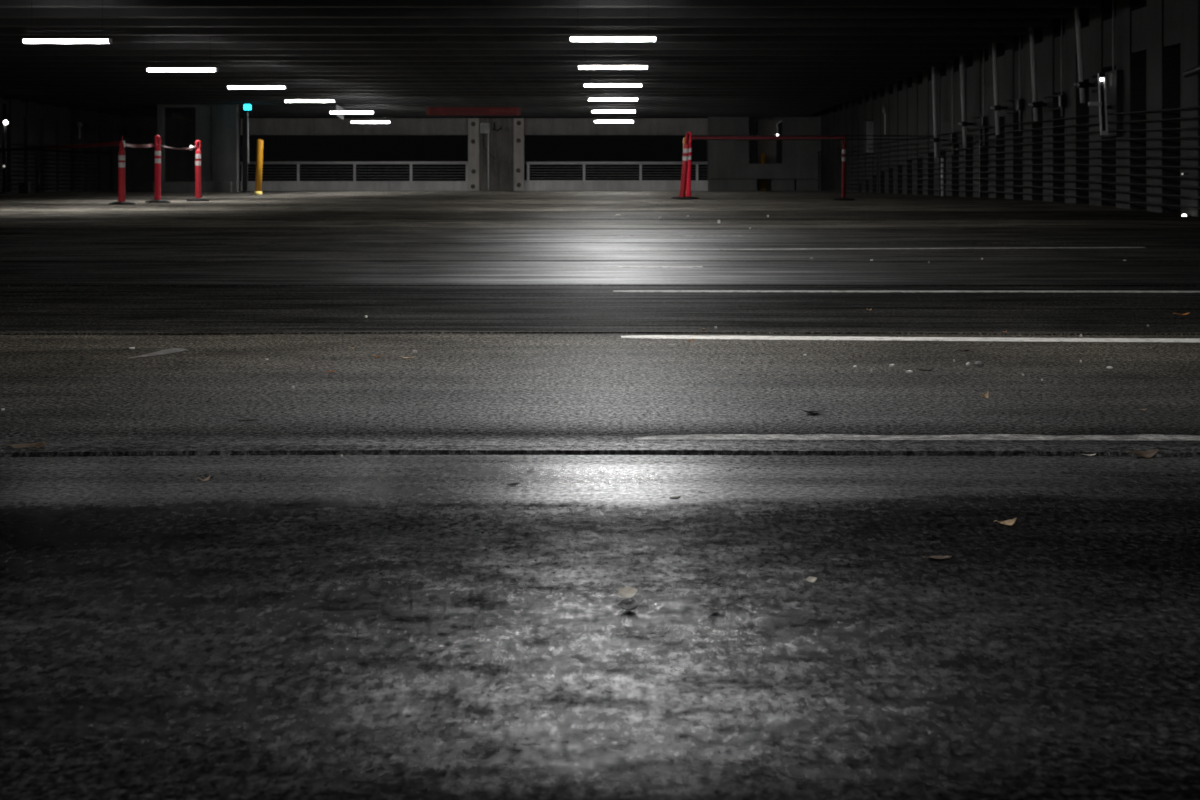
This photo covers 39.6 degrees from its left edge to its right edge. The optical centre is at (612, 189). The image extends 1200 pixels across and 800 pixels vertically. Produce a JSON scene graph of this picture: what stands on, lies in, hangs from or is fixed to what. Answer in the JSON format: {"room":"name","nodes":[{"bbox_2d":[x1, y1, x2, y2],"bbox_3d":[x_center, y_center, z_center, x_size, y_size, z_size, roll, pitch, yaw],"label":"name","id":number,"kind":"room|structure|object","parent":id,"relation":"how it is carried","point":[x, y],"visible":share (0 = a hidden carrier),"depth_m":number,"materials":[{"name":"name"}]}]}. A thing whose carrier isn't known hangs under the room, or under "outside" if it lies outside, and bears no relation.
{"room":"parking garage","nodes":[
{"label":"parking garage","id":0,"kind":"room"},
{"bbox_2d":[0,97,124,192],"bbox_3d":[-17.800,-1.200,28.400,0.400,3.900,66.800,0,0,0],"label":"wall","id":1,"kind":"structure","parent":0,"point":[29,123],"depth_m":53.01,"materials":[{"name":"concrete"}]},
{"bbox_2d":[75,122,82,138],"bbox_3d":[-17.500,-1.954,54.514,0.300,0.540,0.195,0,0,0],"label":"wall lamp","id":2,"kind":"object","parent":1,"relation":"attached to","point":[79,124],"visible":1,"depth_m":54.49,"materials":[{"name":"grey metal"}]},
{"bbox_2d":[34,149,117,152],"bbox_3d":[-10.637,-0.771,32.956,3.143,0.139,0.041,0,0,42],"label":"rope","id":3,"kind":"object","parent":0,"point":[34,149],"visible":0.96,"depth_m":32.92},
{"bbox_2d":[125,117,239,190],"bbox_3d":[-15.631,-1.482,60.550,4.138,3.337,0.300,0,0,0],"label":"wall","id":4,"kind":"structure","parent":0,"point":[179,133],"depth_m":60.40,"materials":[{"name":"concrete"}]},
{"bbox_2d":[153,105,238,191],"bbox_3d":[-12.979,-1.466,51.870,2.586,3.367,0.460,0,0,0],"label":"wall","id":5,"kind":"structure","parent":0,"point":[216,126],"depth_m":51.80,"materials":[{"name":"concrete"}]},
{"bbox_2d":[468,118,478,190],"bbox_3d":[-5.106,-1.220,61.112,0.403,2.810,0.336,0,0,0],"label":"concrete column","id":6,"kind":"structure","parent":0,"point":[473,123],"depth_m":60.99,"materials":[{"name":"concrete"}]},
{"bbox_2d":[240,118,707,134],"bbox_3d":[-5.122,-2.333,61.475,17.268,0.620,0.350,0,0,0],"label":"wall","id":7,"kind":"structure","parent":0,"point":[257,126],"depth_m":61.29,"materials":[{"name":"concrete"}]},
{"bbox_2d":[514,118,523,190],"bbox_3d":[-3.446,-1.220,61.112,0.377,2.810,0.336,0,0,0],"label":"concrete column","id":8,"kind":"structure","parent":0,"point":[518,122],"depth_m":60.99,"materials":[{"name":"concrete"}]},
{"bbox_2d":[0,0,1099,116],"bbox_3d":[-5.000,-2.985,32.500,26.000,0.710,75.000,0,0,0],"label":"ceiling","id":9,"kind":"structure","parent":0,"point":[387,58],"depth_m":31.77,"materials":[{"name":"concrete"}]},
{"bbox_2d":[22,0,124,43],"bbox_3d":[-7.632,-2.614,23.600,1.442,1.072,0.128,0,0,0],"label":"strip light","id":10,"kind":"object","parent":9,"relation":"hanging from","point":[24,40],"visible":1,"depth_m":23.56,"materials":[{"name":"plastic"}]},
{"bbox_2d":[23,40,107,42],"bbox_3d":[-7.731,-2.102,23.600,1.200,0.048,0.124,0,0,0],"label":"diffuser","id":11,"kind":"object","parent":10,"relation":"attached to","point":[24,41],"depth_m":23.54,"materials":[{"name":"white plastic"}]},
{"bbox_2d":[146,35,228,71],"bbox_3d":[-7.499,-2.626,29.380,1.442,1.072,0.128,0,0,0],"label":"strip light","id":12,"kind":"object","parent":9,"relation":"hanging from","point":[153,61],"visible":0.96,"depth_m":29.33,"materials":[{"name":"white plastic"}]},
{"bbox_2d":[147,68,214,70],"bbox_3d":[-7.598,-2.114,29.380,1.200,0.048,0.124,0,0,0],"label":"diffuser","id":13,"kind":"object","parent":12,"relation":"attached to","point":[148,69],"depth_m":29.32,"materials":[{"name":"white plastic"}]},
{"bbox_2d":[227,80,295,88],"bbox_3d":[-7.411,-2.672,35.160,1.442,1.072,0.128,0,0,0],"label":"strip light","id":14,"kind":"object","parent":9,"relation":"hanging from","point":[228,86],"visible":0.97,"depth_m":35.13,"materials":[{"name":"white plastic"}]},
{"bbox_2d":[228,86,284,88],"bbox_3d":[-7.510,-2.160,35.160,1.200,0.048,0.124,0,0,0],"label":"diffuser","id":15,"kind":"object","parent":14,"relation":"attached to","point":[229,87],"depth_m":35.10,"materials":[{"name":"white plastic"}]},
{"bbox_2d":[284,99,335,101],"bbox_3d":[-7.344,-2.695,40.940,1.442,1.072,0.128,0,0,0],"label":"strip light","id":16,"kind":"object","parent":9,"relation":"hanging from","point":[285,100],"visible":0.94,"depth_m":40.89,"materials":[{"name":"white plastic"}]},
{"bbox_2d":[285,100,333,101],"bbox_3d":[-7.443,-2.183,40.940,1.200,0.048,0.124,0,0,0],"label":"diffuser","id":17,"kind":"object","parent":16,"relation":"attached to","point":[285,100],"depth_m":40.89,"materials":[{"name":"white plastic"}]},
{"bbox_2d":[336,105,343,119],"bbox_3d":[-8.092,-2.616,49.400,0.024,1.068,0.320,0,0,32],"label":"hanging sign","id":18,"kind":"object","parent":9,"relation":"hanging from","point":[338,108],"visible":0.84,"depth_m":49.37,"materials":[{"name":"plastic"}]},
{"bbox_2d":[329,111,373,113],"bbox_3d":[-7.217,-2.633,46.720,1.442,0.977,0.128,0,0,0],"label":"strip light","id":19,"kind":"object","parent":9,"relation":"hanging from","point":[330,112],"visible":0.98,"depth_m":46.66,"materials":[{"name":"white plastic"}]},
{"bbox_2d":[330,112,372,112],"bbox_3d":[-7.316,-2.169,46.720,1.200,0.048,0.124,0,0,0],"label":"diffuser","id":20,"kind":"object","parent":19,"relation":"attached to","point":[330,112],"depth_m":46.66,"materials":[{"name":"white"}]},
{"bbox_2d":[350,117,396,122],"bbox_3d":[-7.540,-2.599,52.500,1.442,0.977,0.128,0,0,0],"label":"strip light","id":21,"kind":"object","parent":9,"relation":"hanging from","point":[351,117],"visible":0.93,"depth_m":52.45,"materials":[{"name":"white plastic"}]},
{"bbox_2d":[351,121,388,122],"bbox_3d":[-7.639,-2.135,52.500,1.200,0.048,0.124,0,0,0],"label":"diffuser","id":22,"kind":"object","parent":21,"relation":"attached to","point":[351,121],"depth_m":52.45,"materials":[{"name":"white plastic"}]},
{"bbox_2d":[426,91,519,114],"bbox_3d":[-3.790,-2.588,45.200,2.554,1.124,0.056,0,0,0],"label":"bar","id":23,"kind":"object","parent":9,"relation":"hanging from","point":[432,110],"visible":0.95,"depth_m":45.18,"materials":[{"name":"red paint"}]},
{"bbox_2d":[578,35,647,68],"bbox_3d":[0.099,-2.656,29.380,1.442,1.044,0.128,0,0,0],"label":"strip light","id":24,"kind":"object","parent":9,"relation":"hanging from","point":[584,66],"visible":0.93,"depth_m":29.34,"materials":[{"name":"white plastic"}]},
{"bbox_2d":[579,66,646,68],"bbox_3d":[0.000,-2.158,29.380,1.200,0.048,0.124,0,0,0],"label":"diffuser","id":25,"kind":"object","parent":24,"relation":"attached to","point":[580,67],"depth_m":29.32,"materials":[{"name":"white plastic"}]},
{"bbox_2d":[591,110,635,112],"bbox_3d":[0.113,-2.662,46.720,1.442,0.977,0.128,0,0,0],"label":"strip light","id":26,"kind":"object","parent":9,"relation":"hanging from","point":[591,110],"visible":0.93,"depth_m":46.66,"materials":[{"name":"plastic"}]},
{"bbox_2d":[592,111,634,111],"bbox_3d":[0.014,-2.197,46.720,1.200,0.048,0.124,0,0,0],"label":"diffuser","id":27,"kind":"object","parent":26,"relation":"attached to","point":[592,111],"depth_m":46.66,"materials":[{"name":"white plastic"}]},
{"bbox_2d":[594,120,633,121],"bbox_3d":[0.131,-2.618,52.500,1.442,0.977,0.128,0,0,0],"label":"strip light","id":28,"kind":"object","parent":9,"relation":"hanging from","point":[594,120],"visible":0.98,"depth_m":52.44,"materials":[{"name":"white plastic"}]},
{"bbox_2d":[595,121,632,121],"bbox_3d":[0.032,-2.153,52.500,1.200,0.048,0.124,0,0,0],"label":"diffuser","id":29,"kind":"object","parent":28,"relation":"attached to","point":[595,121],"depth_m":52.44,"materials":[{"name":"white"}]},
{"bbox_2d":[588,93,645,100],"bbox_3d":[0.099,-2.718,40.940,1.442,1.044,0.128,0,0,0],"label":"strip light","id":30,"kind":"object","parent":9,"relation":"hanging from","point":[589,99],"visible":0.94,"depth_m":40.93,"materials":[{"name":"white plastic"}]},
{"bbox_2d":[589,99,636,100],"bbox_3d":[0.000,-2.220,40.940,1.200,0.048,0.124,0,0,0],"label":"diffuser","id":31,"kind":"object","parent":30,"relation":"attached to","point":[589,99],"depth_m":40.91,"materials":[{"name":"white plastic"}]},
{"bbox_2d":[583,78,651,86],"bbox_3d":[0.099,-2.700,35.160,1.442,1.044,0.128,0,0,0],"label":"strip light","id":32,"kind":"object","parent":9,"relation":"hanging from","point":[584,84],"visible":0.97,"depth_m":35.13,"materials":[{"name":"white plastic"}]},
{"bbox_2d":[585,84,640,86],"bbox_3d":[0.000,-2.202,35.160,1.200,0.048,0.124,0,0,0],"label":"diffuser","id":33,"kind":"object","parent":32,"relation":"attached to","point":[586,85],"depth_m":35.10,"materials":[{"name":"white plastic"}]},
{"bbox_2d":[569,0,670,41],"bbox_3d":[0.099,-2.628,23.600,1.442,1.044,0.128,0,0,0],"label":"strip light","id":34,"kind":"object","parent":9,"relation":"hanging from","point":[571,38],"visible":1,"depth_m":23.56,"materials":[{"name":"plastic"}]},
{"bbox_2d":[571,38,654,40],"bbox_3d":[0.000,-2.130,23.600,1.200,0.048,0.124,0,0,0],"label":"diffuser","id":35,"kind":"object","parent":34,"relation":"attached to","point":[572,39],"depth_m":23.54,"materials":[{"name":"white plastic"}]},
{"bbox_2d":[0,191,1199,799],"bbox_3d":[-5.000,0.438,32.000,26.801,0.824,74.000,0,0,0],"label":"floor","id":36,"kind":"structure","parent":0,"point":[389,618],"depth_m":2.96,"materials":[{"name":"concrete"}]},
{"bbox_2d":[0,104,9,193],"bbox_3d":[-16.427,-1.106,45.000,0.280,2.432,0.280,0,0,0],"label":"light pole","id":37,"kind":"object","parent":36,"relation":"on","point":[5,122],"visible":0.99,"depth_m":44.94,"materials":[{"name":"metal"}]},
{"bbox_2d":[18,183,31,192],"bbox_3d":[-16.229,-0.055,46.000,0.280,0.300,0.260,0,0,0],"label":"box","id":38,"kind":"object","parent":36,"relation":"on","point":[23,187],"visible":1,"depth_m":45.88,"materials":[{"name":"metal"}]},
{"bbox_2d":[4,442,47,448],"bbox_3d":[-1.238,0.542,3.516,0.085,0.013,0.040,0,0,-25],"label":"fallen leaf","id":39,"kind":"object","parent":36,"relation":"on","point":[39,444],"visible":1,"depth_m":3.53,"materials":[{"name":"brown plant"}]},
{"bbox_2d":[0,143,115,191],"bbox_3d":[-17.480,-0.645,48.300,0.025,1.567,20.600,0,0,0],"label":"barrier","id":40,"kind":"object","parent":36,"relation":"on","point":[35,145],"visible":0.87,"depth_m":52.50,"materials":[{"name":"metal"}]},
{"bbox_2d":[109,137,134,204],"bbox_3d":[-7.896,-0.312,26.793,0.379,1.094,0.379,0,0,0],"label":"delineator post","id":41,"kind":"object","parent":36,"relation":"on","point":[121,157],"visible":1,"depth_m":26.75,"materials":[{"name":"red plastic"}]},
{"bbox_2d":[45,141,119,148],"bbox_3d":[-9.071,-0.760,28.392,0.018,0.081,3.958,0,0,-36],"label":"barrier tape","id":42,"kind":"object","parent":41,"relation":"attached to","point":[116,142],"visible":1,"depth_m":28.32,"materials":[{"name":"red plastic"}]},
{"bbox_2d":[145,135,169,202],"bbox_3d":[-7.712,-0.359,28.237,0.379,1.145,0.379,0,0,0],"label":"delineator post","id":43,"kind":"object","parent":36,"relation":"on","point":[157,199],"visible":1,"depth_m":28.19,"materials":[{"name":"red plastic"}]},
{"bbox_2d":[125,143,154,147],"bbox_3d":[-7.807,-0.743,27.510,0.031,0.100,1.458,0,0,4],"label":"barrier tape","id":44,"kind":"object","parent":43,"relation":"attached to","point":[126,144],"visible":1,"depth_m":27.51,"materials":[{"name":"white plastic"}]},
{"bbox_2d":[161,144,195,149],"bbox_3d":[-7.555,-0.743,29.005,0.029,0.084,1.551,0,0,8],"label":"barrier tape","id":45,"kind":"object","parent":43,"relation":"attached to","point":[161,144],"visible":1,"depth_m":29.03,"materials":[{"name":"white plastic"}]},
{"bbox_2d":[129,348,186,357],"bbox_3d":[-1.514,0.546,5.583,0.084,0.001,0.348,0,0,9],"label":"scuff","id":46,"kind":"object","parent":36,"relation":"on","point":[172,350],"visible":1,"depth_m":5.60,"materials":[{"name":"grey paint"}]},
{"bbox_2d":[186,140,209,200],"bbox_3d":[-7.410,-0.350,29.773,0.379,1.089,0.379,0,0,0],"label":"delineator post","id":47,"kind":"object","parent":36,"relation":"on","point":[198,151],"visible":1,"depth_m":29.73,"materials":[{"name":"red plastic"}]},
{"bbox_2d":[241,104,251,191],"bbox_3d":[-11.106,-1.260,50.500,0.330,2.667,0.260,0,0,0],"label":"post","id":48,"kind":"object","parent":36,"relation":"on","point":[245,125],"visible":0.99,"depth_m":50.44,"materials":[{"name":"metal"}]},
{"bbox_2d":[244,104,251,111],"bbox_3d":[-11.056,-2.484,50.500,0.230,0.220,0.180,0,0,0],"label":"lamp","id":49,"kind":"object","parent":48,"relation":"attached to","point":[247,107],"depth_m":50.42,"materials":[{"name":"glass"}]},
{"bbox_2d":[254,139,263,194],"bbox_3d":[-8.882,-0.566,41.796,0.229,1.410,0.197,0,0,-20],"label":"bollard","id":50,"kind":"object","parent":36,"relation":"on","point":[259,154],"visible":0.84,"depth_m":41.72,"materials":[{"name":"yellow metal"}]},
{"bbox_2d":[240,181,467,190],"bbox_3d":[-9.526,-0.073,61.460,8.459,0.516,0.280,0,0,0],"label":"kerb","id":51,"kind":"object","parent":36,"relation":"on","point":[266,185],"visible":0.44,"depth_m":61.32,"materials":[{"name":"concrete"}]},
{"bbox_2d":[240,161,467,180],"bbox_3d":[-9.550,-0.687,61.450,8.412,0.732,0.110,0,0,0],"label":"guard railing","id":52,"kind":"object","parent":51,"relation":"on","point":[298,163],"visible":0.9,"depth_m":61.43,"materials":[{"name":"metal"}]},
{"bbox_2d":[480,123,494,189],"bbox_3d":[-4.584,-1.218,60.992,0.568,2.469,0.155,0,0,0],"label":"junction box","id":53,"kind":"object","parent":36,"relation":"on","point":[484,127],"visible":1,"depth_m":60.94,"materials":[{"name":"grey metal"}]},
{"bbox_2d":[479,118,513,190],"bbox_3d":[-4.268,-1.220,61.165,1.288,2.810,0.170,0,0,0],"label":"corrugated panel","id":54,"kind":"object","parent":36,"relation":"on","point":[501,143],"visible":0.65,"depth_m":61.10,"materials":[{"name":"metal"}]},
{"bbox_2d":[493,122,508,131],"bbox_3d":[-4.109,-2.300,61.028,0.594,0.351,0.105,0,0,0],"label":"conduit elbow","id":55,"kind":"object","parent":54,"relation":"attached to","point":[494,128],"visible":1,"depth_m":60.99,"materials":[{"name":"metal"}]},
{"bbox_2d":[504,482,519,485],"bbox_3d":[-0.188,0.546,3.093,0.032,0.006,0.013,0,0,-11],"label":"fallen leaf","id":56,"kind":"object","parent":36,"relation":"on","point":[509,484],"visible":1,"depth_m":3.10,"materials":[{"name":"brown plant"}]},
{"bbox_2d":[524,180,707,190],"bbox_3d":[0.101,-0.086,61.460,6.823,0.541,0.280,0,0,0],"label":"kerb","id":57,"kind":"object","parent":36,"relation":"on","point":[529,185],"visible":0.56,"depth_m":61.32,"materials":[{"name":"concrete"}]},
{"bbox_2d":[526,162,707,179],"bbox_3d":[0.147,-0.696,61.450,6.694,0.699,0.110,0,0,0],"label":"guard railing","id":58,"kind":"object","parent":57,"relation":"on","point":[640,172],"visible":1,"depth_m":61.40,"materials":[{"name":"metal"}]},
{"bbox_2d":[614,587,636,597],"bbox_3d":[0.015,0.543,2.248,0.036,0.012,0.011,0,0,-27],"label":"fallen leaf","id":59,"kind":"object","parent":36,"relation":"on","point":[625,592],"visible":1,"depth_m":2.25,"materials":[{"name":"beige plant"}]},
{"bbox_2d":[618,266,701,267],"bbox_3d":[0.325,0.532,11.517,0.592,0.004,0.107,0,0,-2],"label":"stall line","id":60,"kind":"object","parent":36,"relation":"on","point":[619,266],"visible":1,"depth_m":11.55,"materials":[{"name":"paint"}]},
{"bbox_2d":[672,133,690,199],"bbox_3d":[1.302,-0.442,31.439,0.380,1.272,0.379,0,0,0],"label":"delineator post","id":61,"kind":"object","parent":36,"relation":"on","point":[682,195],"visible":1,"depth_m":31.39,"materials":[{"name":"red plastic"}]},
{"bbox_2d":[619,235,743,235],"bbox_3d":[0.675,0.455,16.576,1.252,0.006,0.112,0,0,-1],"label":"stall line","id":62,"kind":"object","parent":36,"relation":"on","point":[619,235],"visible":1,"depth_m":16.60,"materials":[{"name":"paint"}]},
{"bbox_2d":[686,132,697,198],"bbox_3d":[1.457,-0.470,32.002,0.379,1.287,0.379,1,0,0],"label":"delineator post","id":63,"kind":"object","parent":36,"relation":"on","point":[688,182],"visible":0.63,"depth_m":31.95,"materials":[{"name":"red plastic"}]},
{"bbox_2d":[760,153,765,190],"bbox_3d":[5.607,-0.658,62.300,0.244,1.422,0.240,0,0,0],"label":"bollard","id":64,"kind":"object","parent":36,"relation":"on","point":[762,155],"visible":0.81,"depth_m":62.21,"materials":[{"name":"yellow paint"}]},
{"bbox_2d":[804,576,816,581],"bbox_3d":[0.277,0.546,2.335,0.010,0.006,0.021,0,0,44],"label":"fallen leaf","id":65,"kind":"object","parent":36,"relation":"on","point":[810,579],"visible":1,"depth_m":2.34,"materials":[{"name":"beige plant"}]},
{"bbox_2d":[799,408,825,414],"bbox_3d":[0.488,0.541,4.077,0.064,0.015,0.036,0,0,24],"label":"fallen leaf","id":66,"kind":"object","parent":36,"relation":"on","point":[820,411],"visible":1,"depth_m":4.08,"materials":[{"name":"brown plant"}]},
{"bbox_2d":[833,134,854,200],"bbox_3d":[4.196,-0.416,30.294,0.379,1.211,0.379,1,0,0],"label":"delineator post","id":67,"kind":"object","parent":36,"relation":"on","point":[843,195],"visible":1,"depth_m":30.26,"materials":[{"name":"red plastic"}]},
{"bbox_2d":[690,136,841,138],"bbox_3d":[2.838,-0.980,31.138,3.186,0.127,0.016,0,0,32],"label":"barrier tape","id":68,"kind":"object","parent":67,"relation":"attached to","point":[691,137],"visible":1,"depth_m":31.12,"materials":[{"name":"red plastic"}]},
{"bbox_2d":[690,139,915,139],"bbox_3d":[4.309,-1.050,34.973,3.153,0.281,8.945,0,0,21],"label":"cord","id":69,"kind":"object","parent":67,"relation":"attached to","point":[690,139],"visible":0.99,"depth_m":31.33,"materials":[{"name":"red"}]},
{"bbox_2d":[690,135,920,135],"bbox_3d":[4.309,-1.120,34.973,3.153,0.281,8.945,0,0,21],"label":"cord","id":70,"kind":"object","parent":67,"relation":"attached to","point":[690,135],"visible":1,"depth_m":31.34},
{"bbox_2d":[617,247,1145,249],"bbox_3d":[2.316,0.499,14.210,4.597,0.009,0.137,0,0,-5],"label":"stall line","id":71,"kind":"object","parent":36,"relation":"on","point":[1013,247],"visible":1,"depth_m":14.20,"materials":[{"name":"paint"}]},
{"bbox_2d":[613,290,1199,292],"bbox_3d":[3.300,0.544,8.918,6.602,0.003,0.135,0,0,1],"label":"stall line","id":72,"kind":"object","parent":36,"relation":"on","point":[622,290],"visible":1,"depth_m":8.91,"materials":[{"name":"paint"}]},
{"bbox_2d":[621,335,1199,341],"bbox_3d":[3.316,0.546,5.961,6.594,0.003,0.147,0,0,4],"label":"stall line","id":73,"kind":"object","parent":36,"relation":"on","point":[633,336],"visible":1,"depth_m":6.12,"materials":[{"name":"paint"}]},
{"bbox_2d":[633,434,1199,440],"bbox_3d":[3.322,0.547,3.624,6.555,0.003,0.220,0,0,0],"label":"stall line","id":74,"kind":"object","parent":36,"relation":"on","point":[1156,437],"visible":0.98,"depth_m":3.68,"materials":[{"name":"paint"}]},
{"bbox_2d":[925,556,951,558],"bbox_3d":[0.483,0.547,2.482,0.044,0.004,0.021,0,0,-3],"label":"fallen leaf","id":75,"kind":"object","parent":36,"relation":"on","point":[934,557],"visible":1,"depth_m":2.48,"materials":[{"name":"brown plant"}]},
{"bbox_2d":[941,157,943,195],"bbox_3d":[7.550,-0.308,38.189,0.083,0.919,0.083,0,0,22],"label":"riser pipe","id":76,"kind":"object","parent":36,"relation":"on","point":[942,158],"visible":0.71,"depth_m":38.16,"materials":[{"name":"metal"}]},
{"bbox_2d":[974,361,983,365],"bbox_3d":[1.141,0.540,5.193,0.020,0.015,0.032,0,0,-35],"label":"scrap","id":77,"kind":"object","parent":36,"relation":"on","point":[976,363],"visible":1,"depth_m":5.18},
{"bbox_2d":[993,518,1016,525],"bbox_3d":[0.644,0.544,2.731,0.042,0.010,0.021,0,0,-41],"label":"fallen leaf","id":78,"kind":"object","parent":36,"relation":"on","point":[1012,521],"visible":1,"depth_m":2.74,"materials":[{"name":"brown plant"}]},
{"bbox_2d":[817,106,1199,208],"bbox_3d":[7.470,-0.505,37.500,0.025,1.859,47.000,0,0,0],"label":"barrier","id":79,"kind":"object","parent":36,"relation":"on","point":[979,128],"visible":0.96,"depth_m":29.16,"materials":[{"name":"metal"}]},
{"bbox_2d":[1126,449,1157,457],"bbox_3d":[1.089,0.541,3.426,0.070,0.015,0.037,0,0,-41],"label":"fallen leaf","id":80,"kind":"object","parent":36,"relation":"on","point":[1148,454],"visible":1,"depth_m":3.43,"materials":[{"name":"brown plant"}]},
{"bbox_2d":[707,111,820,190],"bbox_3d":[5.595,-1.483,61.400,4.210,3.334,1.000,0,0,0],"label":"wall","id":81,"kind":"structure","parent":0,"point":[729,168],"depth_m":60.91,"materials":[{"name":"concrete"}]},
{"bbox_2d":[749,117,781,190],"bbox_3d":[5.741,-1.504,63.600,2.542,3.271,0.400,0,0,0],"label":"wall","id":82,"kind":"structure","parent":0,"point":[765,125],"depth_m":63.39,"materials":[{"name":"concrete"}]},
{"bbox_2d":[821,0,1199,216],"bbox_3d":[7.760,-1.240,28.805,0.320,3.820,65.790,0,0,0],"label":"wall","id":83,"kind":"structure","parent":0,"point":[1156,41],"depth_m":28.80,"materials":[{"name":"concrete"}]},
{"bbox_2d":[864,121,872,153],"bbox_3d":[7.559,-1.552,49.005,0.302,0.966,0.490,0,0,0],"label":"upper cabinet","id":84,"kind":"object","parent":83,"relation":"attached to","point":[868,125],"visible":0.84,"depth_m":48.78,"materials":[{"name":"metal"}]},
{"bbox_2d":[883,105,885,134],"bbox_3d":[7.577,-1.960,46.500,0.108,0.823,0.100,0,0,0],"label":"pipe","id":85,"kind":"object","parent":83,"relation":"attached to","point":[884,106],"visible":1,"depth_m":46.47,"materials":[{"name":"metal"}]},
{"bbox_2d":[930,67,944,157],"bbox_3d":[7.450,-1.893,38.230,0.360,2.320,0.150,0,0,0],"label":"downpipe","id":86,"kind":"object","parent":83,"relation":"attached to","point":[935,139],"visible":0.96,"depth_m":38.21,"materials":[{"name":"metal"}]},
{"bbox_2d":[942,61,955,154],"bbox_3d":[7.545,-1.903,37.500,0.090,2.297,1.180,0,0,0],"label":"conduit","id":87,"kind":"object","parent":83,"relation":"attached to","point":[952,135],"visible":0.87,"depth_m":36.98,"materials":[{"name":"grey metal"}]},
{"bbox_2d":[958,56,973,147],"bbox_3d":[7.449,-1.961,35.133,0.362,2.154,0.150,0,0,0],"label":"downpipe","id":88,"kind":"object","parent":83,"relation":"attached to","point":[963,123],"visible":0.91,"depth_m":35.10,"materials":[{"name":"metal"}]},
{"bbox_2d":[971,50,986,144],"bbox_3d":[7.545,-1.971,34.403,0.090,2.131,1.180,0,0,0],"label":"conduit","id":89,"kind":"object","parent":83,"relation":"attached to","point":[983,117],"visible":0.93,"depth_m":33.88,"materials":[{"name":"grey metal"}]},
{"bbox_2d":[991,43,1007,134],"bbox_3d":[7.448,-2.054,32.126,0.364,1.990,0.150,0,0,0],"label":"downpipe","id":90,"kind":"object","parent":83,"relation":"attached to","point":[996,107],"visible":0.94,"depth_m":32.10,"materials":[{"name":"metal"}]},
{"bbox_2d":[1005,35,1023,131],"bbox_3d":[7.545,-2.063,31.396,0.090,1.966,1.180,0,0,0],"label":"conduit","id":91,"kind":"object","parent":83,"relation":"attached to","point":[1020,102],"visible":0.94,"depth_m":30.87,"materials":[{"name":"grey metal"}]},
{"bbox_2d":[1028,27,1045,120],"bbox_3d":[7.453,-2.115,29.241,0.354,1.812,0.150,0,0,0],"label":"downpipe","id":92,"kind":"object","parent":83,"relation":"attached to","point":[1035,105],"visible":0.94,"depth_m":29.22,"materials":[{"name":"metal"}]},
{"bbox_2d":[1044,18,1065,116],"bbox_3d":[7.545,-2.125,28.511,0.090,1.788,1.180,0,0,0],"label":"conduit","id":93,"kind":"object","parent":83,"relation":"attached to","point":[1061,98],"visible":0.94,"depth_m":27.99,"materials":[{"name":"grey metal"}]},
{"bbox_2d":[1074,8,1093,102],"bbox_3d":[7.454,-2.214,26.348,0.351,1.681,0.150,0,0,0],"label":"downpipe","id":94,"kind":"object","parent":83,"relation":"attached to","point":[1081,84],"visible":1,"depth_m":26.32,"materials":[{"name":"metal"}]},
{"bbox_2d":[1091,0,1114,91],"bbox_3d":[7.545,-2.224,25.618,0.090,1.656,1.180,0,0,0],"label":"conduit","id":95,"kind":"object","parent":83,"relation":"attached to","point":[1113,1],"visible":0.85,"depth_m":25.09,"materials":[{"name":"grey metal"}]},
{"bbox_2d":[1103,69,1121,136],"bbox_3d":[7.555,-1.303,25.205,0.090,0.991,0.690,0,0,0],"label":"wall panel","id":96,"kind":"object","parent":83,"relation":"attached to","point":[1114,93],"visible":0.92,"depth_m":24.96,"materials":[{"name":"metal"}]},
{"bbox_2d":[1088,73,1111,134],"bbox_3d":[7.416,-1.296,25.125,0.500,0.938,0.050,0,0,0],"label":"wall light","id":97,"kind":"object","parent":96,"relation":"attached to","point":[1102,103],"visible":1,"depth_m":25.11,"materials":[{"name":"metal"}]},
{"bbox_2d":[1183,66,1199,77],"bbox_3d":[7.529,-1.591,20.596,0.156,0.268,2.072,0,0,-4],"label":"pipe","id":98,"kind":"object","parent":83,"relation":"attached to","point":[1196,70],"visible":1,"depth_m":21.36,"materials":[{"name":"metal"}]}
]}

